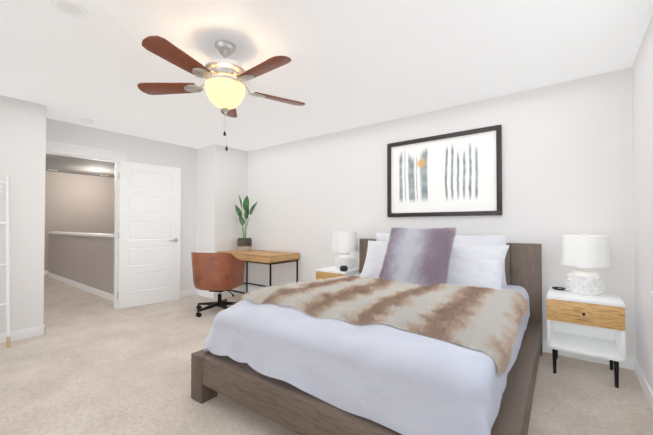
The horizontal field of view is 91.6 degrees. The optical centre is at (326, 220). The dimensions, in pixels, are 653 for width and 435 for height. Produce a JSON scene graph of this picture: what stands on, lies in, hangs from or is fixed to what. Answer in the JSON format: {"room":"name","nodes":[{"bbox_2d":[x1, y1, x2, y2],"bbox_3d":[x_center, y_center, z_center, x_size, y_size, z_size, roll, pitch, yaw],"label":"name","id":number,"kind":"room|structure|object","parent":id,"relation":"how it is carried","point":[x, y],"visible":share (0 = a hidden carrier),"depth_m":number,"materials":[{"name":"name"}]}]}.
{"room":"bedroom","nodes":[
{"label":"bedroom","id":0,"kind":"room"},
{"bbox_2d":[0,95,45,333],"bbox_3d":[-3.820,-0.016,2.843,0.640,2.440,1.850,-1,-1,37],"label":"wall","id":1,"kind":"structure","parent":0,"point":[23,145],"depth_m":3.25,"materials":[{"name":"white paint"}]},
{"bbox_2d":[0,184,5,196],"bbox_3d":[-3.202,-0.292,3.111,0.018,0.120,0.120,-1,-1,37],"label":"light switch","id":2,"kind":"object","parent":1,"relation":"attached to","point":[2,190],"visible":0.62,"depth_m":3.12,"materials":[{"name":"white plastic"}]},
{"bbox_2d":[0,324,44,343],"bbox_3d":[-3.510,1.155,2.691,0.014,0.095,1.714,-1,-1,37],"label":"baseboard","id":3,"kind":"structure","parent":1,"relation":"attached to","point":[40,330],"depth_m":3.23,"materials":[{"name":"white wood"}]},
{"bbox_2d":[44,171,114,270],"bbox_3d":[-6.548,0.057,7.583,0.120,2.440,3.250,-1,-1,37],"label":"wall","id":4,"kind":"structure","parent":0,"point":[81,203],"depth_m":7.92,"materials":[{"name":"beige paint"}]},
{"bbox_2d":[47,231,113,300],"bbox_3d":[-4.560,0.746,5.927,4.296,1.012,0.190,-1,-1,37],"label":"wall","id":5,"kind":"structure","parent":0,"point":[83,261],"depth_m":5.66,"materials":[{"name":"beige paint"}]},
{"bbox_2d":[46,118,196,291],"bbox_3d":[-2.842,0.010,4.544,0.120,2.440,2.040,-1,-1,37],"label":"wall","id":6,"kind":"structure","parent":0,"point":[148,151],"depth_m":4.89,"materials":[{"name":"white paint"}]},
{"bbox_2d":[46,140,127,308],"bbox_3d":[-3.174,0.141,4.102,0.182,2.166,1.007,-1,-1,37],"label":"door frame","id":7,"kind":"structure","parent":6,"relation":"attached to","point":[64,148],"depth_m":4.32,"materials":[{"name":"white wood"}]},
{"bbox_2d":[117,161,180,308],"bbox_3d":[-2.548,0.205,4.630,0.211,2.030,0.812,-1,-1,37],"label":"door","id":8,"kind":"structure","parent":6,"relation":"in","point":[149,232],"depth_m":4.60,"materials":[{"name":"white wood"}]},
{"bbox_2d":[180,289,195,297],"bbox_3d":[-2.501,1.188,4.860,0.014,0.095,1.095,-1,-1,37],"label":"baseboard","id":9,"kind":"structure","parent":6,"relation":"attached to","point":[189,292],"depth_m":5.17,"materials":[{"name":"white wood"}]},
{"bbox_2d":[196,144,247,292],"bbox_3d":[-1.820,0.024,5.449,0.640,2.440,0.640,-1,-1,37],"label":"wall","id":10,"kind":"structure","parent":0,"point":[222,178],"depth_m":5.19,"materials":[{"name":"white paint"}]},
{"bbox_2d":[196,289,212,298],"bbox_3d":[-1.963,1.192,5.129,0.480,0.095,0.014,-1,-1,37],"label":"baseboard","id":11,"kind":"structure","parent":10,"relation":"attached to","point":[203,293],"depth_m":5.13,"materials":[{"name":"white wood"}]},
{"bbox_2d":[213,287,245,298],"bbox_3d":[-1.574,1.193,5.214,0.014,0.095,0.624,-1,-1,37],"label":"baseboard","id":12,"kind":"structure","parent":10,"relation":"attached to","point":[224,294],"depth_m":5.17,"materials":[{"name":"white wood"}]},
{"bbox_2d":[0,274,652,434],"bbox_3d":[-2.865,1.271,3.919,10.400,0.100,4.750,-1,-1,37],"label":"floor","id":13,"kind":"structure","parent":0,"point":[87,363],"depth_m":2.31,"materials":[{"name":"carpet"}]},
{"bbox_2d":[0,175,9,347],"bbox_3d":[-3.223,0.379,2.902,0.218,1.654,0.466,-1,-1,37],"label":"ladder","id":14,"kind":"object","parent":13,"relation":"on","point":[7,264],"visible":1,"depth_m":3.07,"materials":[{"name":"white wood"}]},
{"bbox_2d":[191,252,244,316],"bbox_3d":[-1.442,0.820,4.258,0.684,0.812,0.678,-1,-1,37],"label":"chair","id":15,"kind":"object","parent":13,"relation":"on","point":[218,272],"visible":0.96,"depth_m":4.01,"materials":[{"name":"leather"}]},
{"bbox_2d":[217,249,299,293],"bbox_3d":[-1.058,0.862,4.839,1.205,0.745,0.600,-1,-1,37],"label":"desk","id":16,"kind":"object","parent":13,"relation":"on","point":[269,258],"visible":0.75,"depth_m":4.59,"materials":[{"name":"brown wood"}]},
{"bbox_2d":[235,195,256,250],"bbox_3d":[-1.340,0.033,5.135,0.352,0.922,0.362,-1,-1,37],"label":"plant","id":17,"kind":"object","parent":16,"relation":"on","point":[244,243],"visible":1,"depth_m":5.13,"materials":[{"name":"green plant"}]},
{"bbox_2d":[316,266,358,279],"bbox_3d":[0.165,0.917,3.989,0.440,0.610,0.438,-1,-1,37],"label":"nightstand","id":18,"kind":"object","parent":13,"relation":"on","point":[328,272],"visible":0.33,"depth_m":3.87,"materials":[{"name":"white wood"}]},
{"bbox_2d":[340,265,347,271],"bbox_3d":[0.207,0.574,3.778,0.100,0.068,0.100,-1,-1,37],"label":"speaker","id":19,"kind":"object","parent":18,"relation":"on","point":[343,268],"visible":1,"depth_m":3.74},
{"bbox_2d":[332,230,357,269],"bbox_3d":[0.232,0.366,3.995,0.330,0.489,0.330,-1,-1,37],"label":"lamp","id":20,"kind":"object","parent":18,"relation":"on","point":[344,243],"visible":0.92,"depth_m":3.88,"materials":[{"name":"white ceramic"}]},
{"bbox_2d":[191,227,542,434],"bbox_3d":[0.499,0.635,2.529,1.935,1.128,2.305,-1,-1,36],"label":"bed","id":21,"kind":"object","parent":13,"relation":"on","point":[421,331],"visible":1,"depth_m":1.75,"materials":[{"name":"white fabric"}]},
{"bbox_2d":[234,275,527,377],"bbox_3d":[0.384,0.642,2.371,1.775,0.226,1.285,-1,-1,36],"label":"throw","id":22,"kind":"object","parent":21,"relation":"on","point":[483,322],"depth_m":2.00,"materials":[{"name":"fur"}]},
{"bbox_2d":[378,227,456,286],"bbox_3d":[0.833,0.351,2.966,0.641,0.546,0.353,-1,-1,36],"label":"cushion","id":23,"kind":"object","parent":21,"relation":"on","point":[421,256],"depth_m":2.88,"materials":[{"name":"fabric"}]},
{"bbox_2d":[547,287,625,387],"bbox_3d":[2.032,0.894,2.513,0.450,0.610,0.468,-1,-1,37],"label":"nightstand","id":24,"kind":"object","parent":13,"relation":"on","point":[588,325],"visible":1,"depth_m":2.41,"materials":[{"name":"white wood"}]},
{"bbox_2d":[552,287,565,289],"bbox_3d":[1.978,0.584,2.702,0.100,0.014,0.100,-1,-1,37],"label":"dish","id":25,"kind":"object","parent":24,"relation":"on","point":[558,288],"visible":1,"depth_m":2.70,"materials":[{"name":"black metal"}]},
{"bbox_2d":[559,233,610,294],"bbox_3d":[2.095,0.345,2.579,0.330,0.489,0.330,-1,-1,37],"label":"lamp","id":26,"kind":"object","parent":24,"relation":"on","point":[584,254],"visible":1,"depth_m":2.48,"materials":[{"name":"white ceramic"}]},
{"bbox_2d":[0,0,652,177],"bbox_3d":[-2.865,-1.266,3.958,10.400,0.106,4.750,-1,-1,37],"label":"ceiling","id":27,"kind":"structure","parent":0,"point":[352,64],"depth_m":2.42,"materials":[{"name":"white paint"}]},
{"bbox_2d":[49,0,88,17],"bbox_3d":[-1.509,-1.247,1.864,0.184,0.006,0.184,-1,-1,37],"label":"recessed light","id":28,"kind":"object","parent":27,"relation":"in","point":[73,8],"visible":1,"depth_m":1.87,"materials":[{"name":"white"}]},
{"bbox_2d":[79,118,92,123],"bbox_3d":[-2.920,-1.200,3.853,0.136,0.040,0.136,-1,-1,37],"label":"smoke detector","id":29,"kind":"object","parent":27,"relation":"attached to","point":[86,121],"visible":0.98,"depth_m":3.82,"materials":[{"name":"white plastic"}]},
{"bbox_2d":[138,36,304,150],"bbox_3d":[-0.687,-0.869,2.228,1.176,0.752,1.219,-1,-1,37],"label":"fan","id":30,"kind":"object","parent":27,"relation":"hanging from","point":[224,76],"visible":1,"depth_m":2.16,"materials":[{"name":"brown wood"}]},
{"bbox_2d":[247,67,635,357],"bbox_3d":[0.383,0.005,4.238,5.610,2.440,0.120,-1,-1,37],"label":"wall","id":31,"kind":"structure","parent":0,"point":[567,157],"depth_m":3.09,"materials":[{"name":"white paint"}]},
{"bbox_2d":[248,287,632,369],"bbox_3d":[0.548,1.175,4.008,4.850,0.095,0.014,-1,-1,37],"label":"baseboard","id":32,"kind":"structure","parent":31,"relation":"attached to","point":[631,363],"depth_m":2.72,"materials":[{"name":"white wood"}]},
{"bbox_2d":[387,125,501,216],"bbox_3d":[1.235,-0.488,3.492,1.229,0.890,0.034,-1,-1,37],"label":"picture frame","id":33,"kind":"object","parent":31,"relation":"attached to","point":[455,174],"visible":1,"depth_m":3.44,"materials":[{"name":"black"}]},
{"bbox_2d":[632,14,652,391],"bbox_3d":[1.145,-0.048,0.723,0.120,2.440,4.530,-1,-1,37],"label":"wall","id":34,"kind":"structure","parent":0,"point":[642,93],"depth_m":2.21,"materials":[{"name":"white paint"}]},
{"bbox_2d":[632,358,652,411],"bbox_3d":[1.129,1.125,0.793,0.014,0.095,4.350,-1,-1,37],"label":"baseboard","id":35,"kind":"structure","parent":34,"relation":"attached to","point":[644,384],"depth_m":2.21,"materials":[{"name":"white wood"}]}
]}

